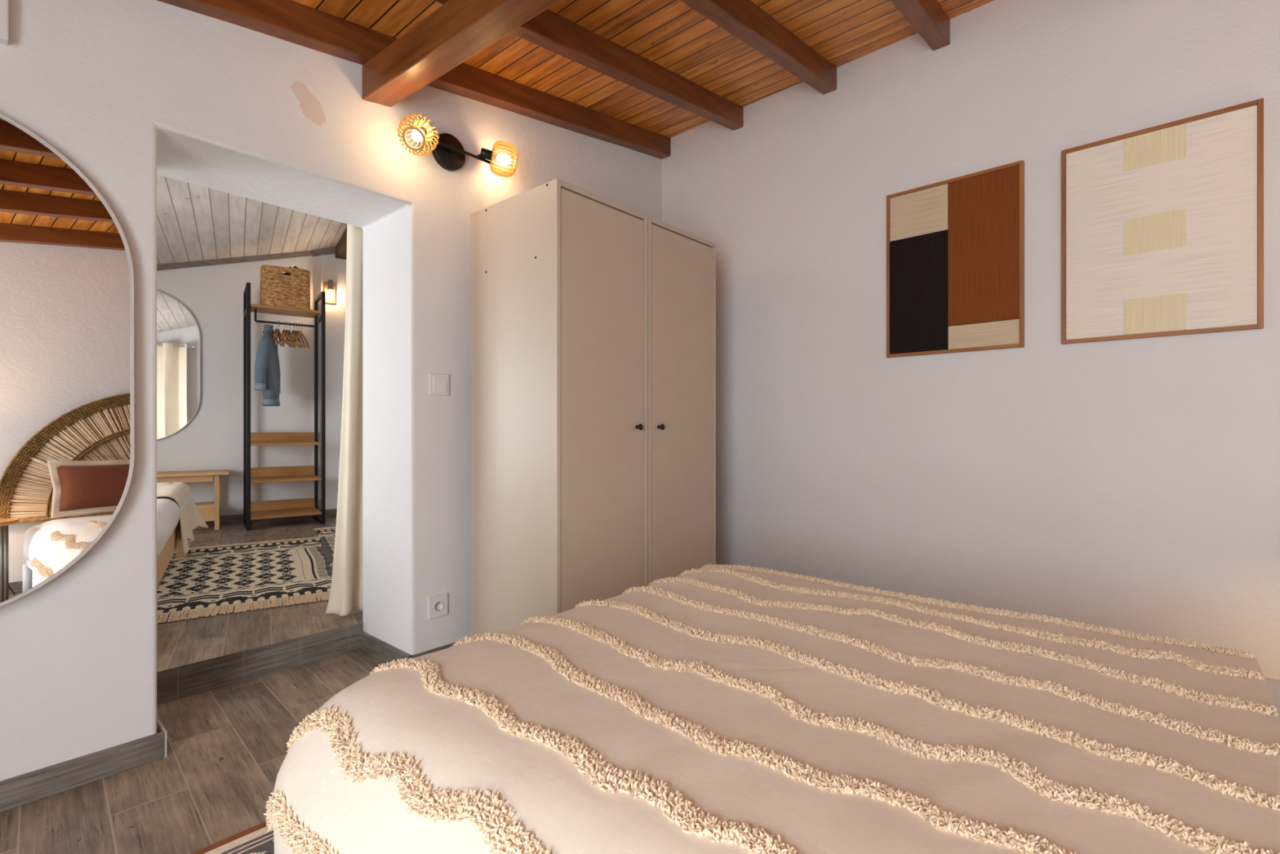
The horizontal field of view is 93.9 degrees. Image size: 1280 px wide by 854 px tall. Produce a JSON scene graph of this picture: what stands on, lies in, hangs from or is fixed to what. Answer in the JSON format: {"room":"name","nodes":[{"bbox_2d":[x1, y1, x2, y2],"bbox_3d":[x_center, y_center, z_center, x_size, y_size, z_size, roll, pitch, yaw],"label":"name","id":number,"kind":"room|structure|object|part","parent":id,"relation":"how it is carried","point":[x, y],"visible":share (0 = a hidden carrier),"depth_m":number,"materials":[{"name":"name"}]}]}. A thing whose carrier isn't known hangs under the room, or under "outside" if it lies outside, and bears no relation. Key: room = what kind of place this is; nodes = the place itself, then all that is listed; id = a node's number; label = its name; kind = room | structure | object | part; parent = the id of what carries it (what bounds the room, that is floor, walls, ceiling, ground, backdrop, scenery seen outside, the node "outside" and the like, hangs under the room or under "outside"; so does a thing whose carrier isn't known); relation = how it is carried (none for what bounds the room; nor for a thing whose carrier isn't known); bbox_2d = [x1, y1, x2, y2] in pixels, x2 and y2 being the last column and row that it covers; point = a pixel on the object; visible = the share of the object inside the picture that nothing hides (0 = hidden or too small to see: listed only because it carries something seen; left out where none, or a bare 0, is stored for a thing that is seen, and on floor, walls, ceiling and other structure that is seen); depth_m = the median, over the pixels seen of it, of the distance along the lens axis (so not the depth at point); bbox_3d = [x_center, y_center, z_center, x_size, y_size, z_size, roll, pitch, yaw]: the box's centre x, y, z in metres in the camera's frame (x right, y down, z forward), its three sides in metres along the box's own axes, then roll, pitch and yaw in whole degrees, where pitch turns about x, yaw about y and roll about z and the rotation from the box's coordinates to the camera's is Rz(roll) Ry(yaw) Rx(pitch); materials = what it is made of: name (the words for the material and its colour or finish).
{"room":"bedroom","nodes":[
{"label":"bedroom","id":0,"kind":"room"},
{"bbox_2d":[0,648,386,853],"bbox_3d":[-0.045,1.030,1.000,3.980,0.100,4.950,0,0,41],"label":"floor","id":1,"kind":"structure","parent":0,"point":[227,747],"depth_m":1.65,"materials":[{"name":"brown wood"}]},
{"bbox_2d":[191,821,274,853],"bbox_3d":[-0.434,0.976,1.318,0.945,0.009,1.180,0,0,41],"label":"rug","id":2,"kind":"object","parent":1,"relation":"on","point":[256,839],"visible":0.04,"depth_m":1.40,"materials":[{"name":"beige fabric"}]},
{"bbox_2d":[156,622,363,705],"bbox_3d":[-3.336,0.922,3.709,4.566,0.116,6.021,0,0,41],"label":"step","id":3,"kind":"structure","parent":1,"relation":"on","point":[179,682],"depth_m":2.33,"materials":[{"name":"grey wood"}]},
{"bbox_2d":[470,178,648,636],"bbox_3d":[-0.325,0.050,2.474,0.564,1.860,0.499,0,0,41],"label":"wardrobe","id":4,"kind":"object","parent":1,"relation":"on","point":[559,268],"visible":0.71,"depth_m":2.29,"materials":[{"name":"beige paint"}]},
{"bbox_3d":[-0.491,0.050,2.301,0.540,1.860,0.018,0,0,41],"label":"panel","id":5,"kind":"part","parent":4,"relation":"part of","materials":[{"name":"beige paint"}]},
{"bbox_3d":[-0.139,0.035,2.313,0.018,1.779,0.456,0,0,41],"label":"door","id":6,"kind":"part","parent":4,"relation":"part of","materials":[{"name":"beige paint"}]},
{"bbox_3d":[-0.334,-0.870,2.482,0.540,0.020,0.462,0,0,41],"label":"panel","id":7,"kind":"part","parent":4,"relation":"part of","materials":[{"name":"beige paint"}]},
{"bbox_3d":[-0.003,0.000,2.435,0.027,0.025,0.025,0,0,41],"label":"knob","id":8,"kind":"part","parent":4,"relation":"part of","materials":[{"name":"black metal"}]},
{"bbox_3d":[-0.176,0.050,2.663,0.540,1.860,0.018,0,0,41],"label":"panel","id":9,"kind":"part","parent":4,"relation":"part of","materials":[{"name":"beige paint"}]},
{"bbox_2d":[648,216,715,584],"bbox_3d":[0.006,0.050,2.854,0.564,1.860,0.500,0,0,41],"label":"door","id":10,"kind":"structure","parent":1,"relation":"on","point":[682,264],"depth_m":2.67,"materials":[{"name":"beige paint"}]},
{"bbox_3d":[-0.161,0.050,2.680,0.540,1.860,0.018,0,0,41],"label":"panel","id":11,"kind":"part","parent":10,"relation":"part of","materials":[{"name":"beige paint"}]},
{"bbox_3d":[0.089,0.000,2.541,0.027,0.025,0.025,0,0,41],"label":"knob","id":12,"kind":"part","parent":10,"relation":"part of","materials":[{"name":"black metal"}]},
{"bbox_3d":[-0.003,-0.870,2.862,0.540,0.020,0.464,0,0,41],"label":"panel","id":13,"kind":"part","parent":10,"relation":"part of","materials":[{"name":"beige paint"}]},
{"bbox_3d":[0.155,0.050,3.044,0.540,1.860,0.018,0,0,41],"label":"panel","id":14,"kind":"part","parent":10,"relation":"part of","materials":[{"name":"beige paint"}]},
{"bbox_2d":[1264,677,1279,714],"bbox_3d":[0.673,0.323,0.873,2.301,1.313,1.656,0,0,41],"label":"bed","id":15,"kind":"object","parent":1,"relation":"on","point":[1273,685],"visible":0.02,"depth_m":1.15,"materials":[{"name":"white fabric"}]},
{"bbox_2d":[263,563,1279,853],"bbox_3d":[0.309,0.670,1.215,1.438,0.420,1.556,0,0,41],"label":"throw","id":16,"kind":"object","parent":15,"relation":"on","point":[710,708],"visible":1,"depth_m":0.95,"materials":[{"name":"beige fabric"}]},
{"bbox_2d":[156,253,346,515],"bbox_3d":[-3.889,-0.570,5.319,3.900,3.100,0.330,0,0,-34],"label":"wall","id":17,"kind":"structure","parent":0,"point":[213,439],"depth_m":5.44,"materials":[{"name":"white paint"}]},
{"bbox_2d":[156,290,200,439],"bbox_3d":[-4.161,-0.520,4.989,0.800,1.289,0.022,0,0,-34],"label":"wall mirror","id":18,"kind":"object","parent":17,"relation":"attached to","point":[178,333],"visible":0.4,"depth_m":5.11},
{"bbox_2d":[156,250,312,271],"bbox_3d":[-4.188,-1.311,4.976,2.620,0.749,0.034,0,0,-34],"label":"trim","id":19,"kind":"structure","parent":17,"relation":"attached to","point":[307,253],"depth_m":5.33,"materials":[{"name":"brown wood"}]},
{"bbox_2d":[204,508,337,524],"bbox_3d":[-3.697,0.825,5.303,3.301,0.075,0.072,0,0,-33],"label":"baseboard","id":20,"kind":"structure","parent":17,"relation":"attached to","point":[237,518],"depth_m":5.44,"materials":[{"name":"grey wood"}]},
{"bbox_2d":[312,246,335,256],"bbox_3d":[-3.011,-1.676,5.715,0.206,0.116,0.034,0,0,-25],"label":"trim","id":21,"kind":"structure","parent":17,"relation":"attached to","point":[329,251],"depth_m":5.70,"materials":[{"name":"wood"}]},
{"bbox_2d":[324,279,335,303],"bbox_3d":[-2.952,-1.290,5.703,0.096,0.215,0.086,0,0,-34],"label":"wall lamp","id":22,"kind":"object","parent":17,"relation":"attached to","point":[329,286],"visible":0.98,"depth_m":5.70,"materials":[{"name":"yellow glass"}]},
{"bbox_2d":[327,279,333,290],"bbox_3d":[-2.942,-1.351,5.689,0.052,0.095,0.052,0,0,-34],"label":"socket","id":23,"kind":"object","parent":22,"relation":"attached to","point":[330,283],"depth_m":5.67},
{"bbox_3d":[-2.942,-1.256,5.689,0.044,0.095,0.044,0,0,-34],"label":"bulb","id":24,"kind":"part","parent":22,"relation":"part of","materials":[{"name":"white glass"}]},
{"bbox_2d":[156,174,346,264],"bbox_3d":[-2.529,-1.506,3.481,3.800,1.078,4.800,0,0,-34],"label":"ceiling","id":25,"kind":"structure","parent":0,"point":[195,223],"depth_m":4.57,"materials":[{"name":"grey wood"}]},
{"bbox_2d":[335,226,346,259],"bbox_3d":[-1.816,-1.705,4.293,0.210,0.155,3.710,0,0,-34],"label":"ceiling beam","id":26,"kind":"structure","parent":25,"relation":"attached to","point":[341,246],"depth_m":5.51,"materials":[{"name":"brown wood"}]},
{"bbox_2d":[156,516,363,672],"bbox_3d":[-3.335,0.863,3.708,4.568,0.002,6.021,0,0,41],"label":"floor","id":27,"kind":"structure","parent":0,"point":[181,642],"depth_m":2.63,"materials":[{"name":"brown wood"}]},
{"bbox_2d":[156,493,191,634],"bbox_3d":[-2.866,0.620,2.991,0.913,0.485,1.925,0,0,-34],"label":"bed","id":28,"kind":"object","parent":27,"relation":"on","point":[169,541],"visible":0.16,"depth_m":2.83,"materials":[{"name":"white fabric"}]},
{"bbox_3d":[-2.012,0.712,2.443,0.060,0.300,0.060,0,0,-34],"label":"leg","id":29,"kind":"part","parent":28,"relation":"part of","materials":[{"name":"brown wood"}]},
{"bbox_3d":[-2.507,0.597,3.206,0.028,0.140,1.820,0,0,-34],"label":"rail","id":30,"kind":"part","parent":28,"relation":"part of","materials":[{"name":"brown wood"}]},
{"bbox_3d":[-2.861,0.484,2.997,0.898,0.215,1.920,0,0,-34],"label":"mattress","id":31,"kind":"part","parent":28,"relation":"part of","materials":[{"name":"white fabric"}]},
{"bbox_3d":[-3.046,0.712,3.976,0.060,0.300,0.060,0,0,-34],"label":"leg","id":32,"kind":"part","parent":28,"relation":"part of","materials":[{"name":"brown wood"}]},
{"bbox_2d":[156,481,208,555],"bbox_3d":[-3.104,0.534,3.441,0.989,0.346,1.139,0,0,-34],"label":"throw","id":33,"kind":"object","parent":28,"relation":"on","point":[191,518],"visible":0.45,"depth_m":3.59,"materials":[{"name":"beige fabric"}]},
{"bbox_2d":[156,469,229,529],"bbox_3d":[-4.008,0.619,4.878,1.090,0.486,0.350,0,0,-34],"label":"wooden bench","id":34,"kind":"object","parent":27,"relation":"on","point":[209,511],"visible":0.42,"depth_m":4.99,"materials":[{"name":"brown wood"}]},
{"bbox_3d":[-4.008,0.389,4.878,1.090,0.026,0.350,0,0,-34],"label":"seat","id":35,"kind":"part","parent":34,"relation":"part of","materials":[{"name":"brown wood"}]},
{"bbox_2d":[195,501,214,505],"bbox_3d":[-3.997,0.661,4.889,0.856,0.022,0.244,0,0,-34],"label":"shelf","id":36,"kind":"object","parent":34,"relation":"attached to","point":[212,503],"depth_m":5.10,"materials":[{"name":"brown wood"}]},
{"bbox_3d":[-3.924,0.717,4.780,0.856,0.140,0.018,0,0,-34],"label":"panel","id":37,"kind":"part","parent":34,"relation":"part of","materials":[{"name":"brown wood"}]},
{"bbox_3d":[-3.557,0.632,5.031,0.034,0.460,0.034,0,0,-34],"label":"leg","id":38,"kind":"part","parent":34,"relation":"part of","materials":[{"name":"brown wood"}]},
{"bbox_3d":[-3.702,0.632,5.247,0.034,0.460,0.034,0,0,-34],"label":"leg","id":39,"kind":"part","parent":34,"relation":"part of","materials":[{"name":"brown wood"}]},
{"bbox_2d":[157,536,333,623],"bbox_3d":[-2.540,0.852,3.496,1.366,0.016,1.971,0,0,-32],"label":"patterned rug","id":40,"kind":"object","parent":27,"relation":"on","point":[244,577],"visible":0.67,"depth_m":3.39,"materials":[{"name":"fabric"}]},
{"bbox_2d":[243,282,325,530],"bbox_3d":[-3.155,-0.169,5.310,0.586,2.062,0.430,0,0,-36],"label":"clothes rack","id":41,"kind":"object","parent":27,"relation":"on","point":[253,510],"visible":1,"depth_m":5.30,"materials":[{"name":"black metal"}]},
{"bbox_3d":[-3.498,-0.169,5.305,0.029,2.062,0.029,0,0,-36],"label":"post","id":42,"kind":"part","parent":41,"relation":"part of","materials":[{"name":"black metal"}]},
{"bbox_3d":[-3.260,-0.169,4.983,0.029,2.062,0.029,0,0,-36],"label":"post","id":43,"kind":"part","parent":41,"relation":"part of","materials":[{"name":"black metal"}]},
{"bbox_2d":[273,320,282,346],"bbox_3d":[-3.156,-0.824,5.203,0.025,0.202,0.410,0,0,-24],"label":"clothes hanger","id":44,"kind":"object","parent":41,"relation":"hanging from","point":[275,331],"visible":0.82,"depth_m":5.20,"materials":[{"name":"wood"}]},
{"bbox_3d":[-3.156,-0.788,5.203,0.024,0.131,0.410,0,0,-23],"label":"arm","id":45,"kind":"part","parent":44,"relation":"part of","materials":[{"name":"brown wood"}]},
{"bbox_2d":[275,320,284,346],"bbox_3d":[-3.143,-0.824,5.213,0.025,0.202,0.410,0,0,-23],"label":"clothes hanger","id":46,"kind":"object","parent":41,"relation":"hanging from","point":[277,330],"visible":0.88,"depth_m":5.20,"materials":[{"name":"brown wood"}]},
{"bbox_3d":[-3.143,-0.788,5.213,0.024,0.131,0.410,0,0,-23],"label":"arm","id":47,"kind":"part","parent":46,"relation":"part of","materials":[{"name":"brown wood"}]},
{"bbox_2d":[260,264,310,309],"bbox_3d":[-3.108,-1.199,5.245,0.376,0.349,0.270,0,0,-34],"label":"woven basket","id":48,"kind":"object","parent":41,"relation":"on","point":[277,289],"visible":0.89,"depth_m":5.13,"materials":[{"name":"brown wicker"}]},
{"bbox_2d":[284,266,298,275],"bbox_3d":[-3.043,-1.328,5.283,0.210,0.189,0.033,0,0,-36],"label":"handle","id":49,"kind":"object","parent":48,"relation":"in","point":[295,267],"visible":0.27,"depth_m":5.26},
{"bbox_2d":[280,321,290,346],"bbox_3d":[-3.109,-0.824,5.238,0.025,0.202,0.410,0,0,-21],"label":"clothes hanger","id":50,"kind":"object","parent":41,"relation":"hanging from","point":[283,331],"visible":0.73,"depth_m":5.19,"materials":[{"name":"brown wood"}]},
{"bbox_3d":[-3.110,-0.788,5.238,0.024,0.131,0.410,0,0,-21],"label":"arm","id":51,"kind":"part","parent":50,"relation":"part of","materials":[{"name":"brown wood"}]},
{"bbox_3d":[-3.099,-0.951,5.245,0.474,0.111,0.016,0,0,-37],"label":"hanging rail","id":52,"kind":"part","parent":41,"relation":"part of","materials":[{"name":"black metal"}]},
{"bbox_2d":[250,303,321,318],"bbox_3d":[-3.119,-1.016,5.260,0.526,0.022,0.303,0,0,-36],"label":"shelf","id":53,"kind":"object","parent":41,"relation":"attached to","point":[261,308],"depth_m":5.21,"materials":[{"name":"brown wood"}]},
{"bbox_2d":[250,441,321,445],"bbox_3d":[-3.153,0.146,5.306,0.526,0.022,0.418,0,0,-36],"label":"shelf","id":54,"kind":"object","parent":41,"relation":"attached to","point":[252,443],"depth_m":5.17,"materials":[{"name":"brown wood"}]},
{"bbox_2d":[250,475,321,483],"bbox_3d":[-3.153,0.459,5.306,0.526,0.022,0.418,0,0,-36],"label":"shelf","id":55,"kind":"object","parent":41,"relation":"attached to","point":[254,478],"depth_m":5.25,"materials":[{"name":"brown wood"}]},
{"bbox_2d":[250,506,321,519],"bbox_3d":[-3.153,0.763,5.306,0.526,0.022,0.418,0,0,-36],"label":"shelf","id":56,"kind":"object","parent":41,"relation":"attached to","point":[268,512],"depth_m":5.27,"materials":[{"name":"brown wood"}]},
{"bbox_2d":[282,321,293,347],"bbox_3d":[-3.095,-0.824,5.248,0.025,0.202,0.410,0,0,-21],"label":"clothes hanger","id":57,"kind":"object","parent":41,"relation":"hanging from","point":[286,331],"visible":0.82,"depth_m":5.22,"materials":[{"name":"brown wood"}]},
{"bbox_3d":[-3.095,-0.788,5.248,0.024,0.131,0.410,0,0,-20],"label":"arm","id":58,"kind":"part","parent":57,"relation":"part of","materials":[{"name":"brown wood"}]},
{"bbox_2d":[284,321,295,347],"bbox_3d":[-3.080,-0.824,5.260,0.025,0.202,0.410,0,0,-20],"label":"clothes hanger","id":59,"kind":"object","parent":41,"relation":"hanging from","point":[288,331],"visible":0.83,"depth_m":5.23,"materials":[{"name":"brown wood"}]},
{"bbox_3d":[-3.080,-0.788,5.260,0.024,0.131,0.410,0,0,-20],"label":"arm","id":60,"kind":"part","parent":59,"relation":"part of","materials":[{"name":"brown wood"}]},
{"bbox_2d":[288,322,300,347],"bbox_3d":[-3.053,-0.824,5.279,0.025,0.202,0.410,0,0,-20],"label":"clothes hanger","id":61,"kind":"object","parent":41,"relation":"hanging from","point":[292,331],"visible":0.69,"depth_m":5.23,"materials":[{"name":"brown wood"}]},
{"bbox_3d":[-3.053,-0.788,5.279,0.024,0.131,0.410,0,0,-20],"label":"arm","id":62,"kind":"part","parent":61,"relation":"part of","materials":[{"name":"brown wood"}]},
{"bbox_2d":[291,322,302,347],"bbox_3d":[-3.039,-0.824,5.290,0.024,0.202,0.410,0,0,-20],"label":"clothes hanger","id":63,"kind":"object","parent":41,"relation":"hanging from","point":[295,331],"visible":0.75,"depth_m":5.27,"materials":[{"name":"brown wood"}]},
{"bbox_3d":[-3.039,-0.788,5.290,0.024,0.131,0.410,0,0,-20],"label":"arm","id":64,"kind":"part","parent":63,"relation":"part of","materials":[{"name":"brown wood"}]},
{"bbox_2d":[293,322,306,348],"bbox_3d":[-3.023,-0.824,5.302,0.024,0.202,0.410,0,0,-18],"label":"clothes hanger","id":65,"kind":"object","parent":41,"relation":"hanging from","point":[297,331],"visible":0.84,"depth_m":5.31,"materials":[{"name":"brown wood"}]},
{"bbox_3d":[-3.023,-0.788,5.302,0.024,0.131,0.410,0,0,-17],"label":"arm","id":66,"kind":"part","parent":65,"relation":"part of","materials":[{"name":"brown wood"}]},
{"bbox_2d":[294,323,309,348],"bbox_3d":[-3.006,-0.824,5.314,0.025,0.202,0.410,0,0,-14],"label":"clothes hanger","id":67,"kind":"object","parent":41,"relation":"hanging from","point":[300,332],"visible":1,"depth_m":5.31,"materials":[{"name":"brown wood"}]},
{"bbox_3d":[-3.051,-0.169,5.636,0.029,2.062,0.029,0,0,-37],"label":"post","id":68,"kind":"part","parent":41,"relation":"part of","materials":[{"name":"black metal"}]},
{"bbox_3d":[-2.812,-0.169,5.314,0.029,2.062,0.029,0,0,-37],"label":"post","id":69,"kind":"part","parent":41,"relation":"part of","materials":[{"name":"black metal"}]},
{"label":"clothes hanger","id":70,"kind":"object","parent":41,"relation":"hanging from","visible":0},
{"bbox_2d":[253,324,280,406],"bbox_3d":[-3.190,-0.530,5.172,0.150,0.692,0.556,0,0,-21],"label":"denim jacket","id":71,"kind":"object","parent":70,"relation":"hanging from","point":[267,366],"visible":0.98,"depth_m":5.01,"materials":[{"name":"blue fabric"}]},
{"bbox_2d":[313,526,335,566],"bbox_3d":[-1.971,0.854,4.585,0.871,0.015,1.628,0,0,-32],"label":"patterned rug","id":72,"kind":"object","parent":27,"relation":"on","point":[328,535],"visible":0.09,"depth_m":4.69,"materials":[{"name":"beige fabric"}]},
{"bbox_2d":[0,0,662,781],"bbox_3d":[-1.659,-0.570,1.840,0.442,3.100,5.800,0,0,41],"label":"wall","id":73,"kind":"structure","parent":0,"point":[130,92],"depth_m":2.02,"materials":[{"name":"white paint"}]},
{"bbox_2d":[0,0,8,44],"bbox_3d":[-1.654,-1.075,1.484,0.037,0.190,0.120,0,0,41],"label":"cable box","id":74,"kind":"object","parent":73,"relation":"attached to","point":[4,4],"visible":1,"depth_m":1.51,"materials":[{"name":"white plastic"}]},
{"bbox_2d":[0,113,134,606],"bbox_3d":[-1.703,-0.170,1.401,0.023,1.289,0.800,-1,-1,40],"label":"wall mirror","id":75,"kind":"object","parent":73,"relation":"attached to","point":[67,413],"visible":1,"depth_m":1.58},
{"bbox_2d":[0,731,164,812],"bbox_3d":[-2.058,0.943,1.036,0.015,0.075,1.964,0,0,41],"label":"baseboard","id":76,"kind":"structure","parent":73,"relation":"attached to","point":[26,788],"depth_m":1.63,"materials":[{"name":"grey wood"}]},
{"bbox_2d":[156,716,166,757],"bbox_3d":[-1.471,0.941,1.831,0.173,0.078,0.005,0,0,41],"label":"baseboard","id":77,"kind":"structure","parent":73,"relation":"attached to","point":[160,727],"depth_m":1.80,"materials":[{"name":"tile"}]},
{"bbox_2d":[360,631,456,662],"bbox_3d":[-0.542,0.943,3.106,0.443,0.075,1.609,0,0,41],"label":"baseboard","id":78,"kind":"structure","parent":73,"relation":"attached to","point":[380,649],"depth_m":2.50,"materials":[{"name":"grey wood"}]},
{"bbox_2d":[427,592,447,619],"bbox_3d":[-0.828,0.733,2.451,0.015,0.090,0.086,0,0,41],"label":"power socket","id":79,"kind":"object","parent":73,"relation":"attached to","point":[437,604],"visible":1,"depth_m":2.44,"materials":[{"name":"white plastic"}]},
{"bbox_2d":[428,373,448,395],"bbox_3d":[-0.824,-0.174,2.454,0.016,0.088,0.088,0,0,41],"label":"light switch","id":80,"kind":"object","parent":73,"relation":"attached to","point":[438,384],"visible":1,"depth_m":2.44,"materials":[{"name":"white plastic"}]},
{"bbox_2d":[397,112,518,177],"bbox_3d":[-0.721,-1.120,2.413,0.230,0.210,0.561,0,0,41],"label":"wall lamp","id":81,"kind":"object","parent":73,"relation":"attached to","point":[447,151],"visible":1,"depth_m":2.46,"materials":[{"name":"black metal"}]},
{"bbox_3d":[-0.824,-1.088,2.227,0.048,0.053,0.052,0,0,41],"label":"bulb","id":82,"kind":"part","parent":81,"relation":"part of","materials":[{"name":"white glass"}]},
{"bbox_3d":[-0.825,-1.089,2.230,0.147,0.148,0.148,0,0,41],"label":"lamp shade","id":83,"kind":"part","parent":81,"relation":"part of","materials":[{"name":"wicker"}]},
{"bbox_3d":[-0.793,-1.139,2.482,0.030,0.144,0.144,0,0,41],"label":"wall plate","id":84,"kind":"part","parent":81,"relation":"part of","materials":[{"name":"black metal"}]},
{"bbox_2d":[480,147,492,160],"bbox_3d":[-0.655,-1.163,2.553,0.053,0.045,0.040,0,0,-21],"label":"socket","id":85,"kind":"object","parent":81,"relation":"attached to","point":[485,154],"depth_m":2.54,"materials":[{"name":"black metal"}]},
{"bbox_3d":[-0.623,-1.159,2.565,0.023,0.027,0.025,0,0,-21],"label":"bulb","id":86,"kind":"part","parent":81,"relation":"part of","materials":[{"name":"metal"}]},
{"bbox_3d":[-0.586,-1.152,2.577,0.048,0.044,0.059,0,0,41],"label":"bulb","id":87,"kind":"part","parent":81,"relation":"part of","materials":[{"name":"white glass"}]},
{"bbox_3d":[-0.587,-1.154,2.579,0.117,0.142,0.140,0,0,-22],"label":"lamp shade","id":88,"kind":"part","parent":81,"relation":"part of","materials":[{"name":"wicker"}]},
{"bbox_2d":[362,0,561,106],"bbox_3d":[0.329,-1.301,1.234,3.372,0.169,0.113,0,0,38],"label":"ceiling beam","id":89,"kind":"structure","parent":73,"relation":"attached to","point":[456,31],"depth_m":1.96,"materials":[{"name":"brown wood"}]},
{"bbox_2d":[291,0,994,137],"bbox_3d":[0.086,-1.438,0.852,3.588,0.760,5.000,0,0,41],"label":"ceiling","id":90,"kind":"structure","parent":0,"point":[671,34],"depth_m":2.48,"materials":[{"name":"brown wood"}]},
{"bbox_2d":[156,0,671,159],"bbox_3d":[-1.274,-1.342,1.899,0.075,0.725,4.394,0,0,41],"label":"ceiling beam","id":91,"kind":"structure","parent":90,"relation":"attached to","point":[289,20],"depth_m":2.39,"materials":[{"name":"brown wood"}]},
{"bbox_2d":[433,0,743,130],"bbox_3d":[-0.897,-1.341,1.558,0.068,0.722,4.375,0,0,41],"label":"ceiling beam","id":92,"kind":"structure","parent":90,"relation":"attached to","point":[548,30],"depth_m":2.48,"materials":[{"name":"brown wood"}]},
{"bbox_2d":[680,0,836,94],"bbox_3d":[-0.513,-1.340,1.212,0.073,0.720,4.356,0,0,41],"label":"ceiling beam","id":93,"kind":"structure","parent":90,"relation":"attached to","point":[745,20],"depth_m":2.36,"materials":[{"name":"brown wood"}]},
{"bbox_2d":[890,0,950,50],"bbox_3d":[-0.147,-1.339,0.882,0.072,0.718,4.338,0,0,41],"label":"ceiling beam","id":94,"kind":"structure","parent":90,"relation":"attached to","point":[927,18],"depth_m":2.31,"materials":[{"name":"brown wood"}]},
{"bbox_2d":[662,0,1279,679],"bbox_3d":[1.542,-0.570,2.413,3.769,3.100,0.250,0,0,43],"label":"wall","id":95,"kind":"structure","parent":0,"point":[1133,485],"depth_m":2.36,"materials":[{"name":"white paint"}]},
{"bbox_2d":[886,160,1024,357],"bbox_3d":[1.281,-0.662,2.467,0.516,0.712,0.025,0,0,43],"label":"picture","id":96,"kind":"object","parent":95,"relation":"attached to","point":[955,246],"visible":1,"depth_m":2.44,"materials":[{"name":"brown wood"}]},
{"bbox_3d":[1.097,-0.662,2.639,0.013,0.712,0.025,0,0,43],"label":"frame","id":97,"kind":"part","parent":96,"relation":"part of","materials":[{"name":"brown wood"}]},
{"bbox_3d":[1.281,-1.012,2.467,0.490,0.013,0.025,0,0,43],"label":"frame rail","id":98,"kind":"part","parent":96,"relation":"part of","materials":[{"name":"brown wood"}]},
{"bbox_3d":[1.281,-0.312,2.467,0.490,0.013,0.025,0,0,43],"label":"frame rail","id":99,"kind":"part","parent":96,"relation":"part of","materials":[{"name":"brown wood"}]},
{"bbox_3d":[1.465,-0.662,2.295,0.013,0.712,0.025,0,0,43],"label":"frame","id":100,"kind":"part","parent":96,"relation":"part of","materials":[{"name":"brown wood"}]},
{"bbox_2d":[1061,97,1263,344],"bbox_3d":[1.746,-0.661,2.032,0.516,0.710,0.025,0,0,43],"label":"picture","id":101,"kind":"object","parent":95,"relation":"attached to","point":[1162,225],"visible":1,"depth_m":2.00,"materials":[{"name":"beige fabric"}]},
{"bbox_3d":[1.562,-0.661,2.204,0.013,0.710,0.025,0,0,43],"label":"frame","id":102,"kind":"part","parent":101,"relation":"part of","materials":[{"name":"brown wood"}]},
{"bbox_3d":[1.746,-1.010,2.032,0.490,0.013,0.025,0,0,43],"label":"frame rail","id":103,"kind":"part","parent":101,"relation":"part of","materials":[{"name":"brown wood"}]},
{"bbox_3d":[1.746,-0.312,2.032,0.490,0.013,0.025,0,0,43],"label":"frame rail","id":104,"kind":"part","parent":101,"relation":"part of","materials":[{"name":"brown wood"}]},
{"bbox_3d":[1.929,-0.661,1.861,0.013,0.710,0.025,0,0,43],"label":"frame","id":105,"kind":"part","parent":101,"relation":"part of","materials":[{"name":"brown wood"}]},
{"bbox_3d":[-1.424,-1.005,2.549,0.138,0.043,1.292,0,0,41],"label":"curtain rod","id":106,"kind":"object","parent":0,"visible":0},
{"bbox_2d":[324,223,363,616],"bbox_3d":[-1.241,-0.079,2.840,0.128,1.882,0.454,0,0,41],"label":"curtain","id":107,"kind":"object","parent":106,"relation":"hanging from","point":[346,588],"visible":0.25,"depth_m":2.72,"materials":[{"name":"beige fabric"}]}
]}

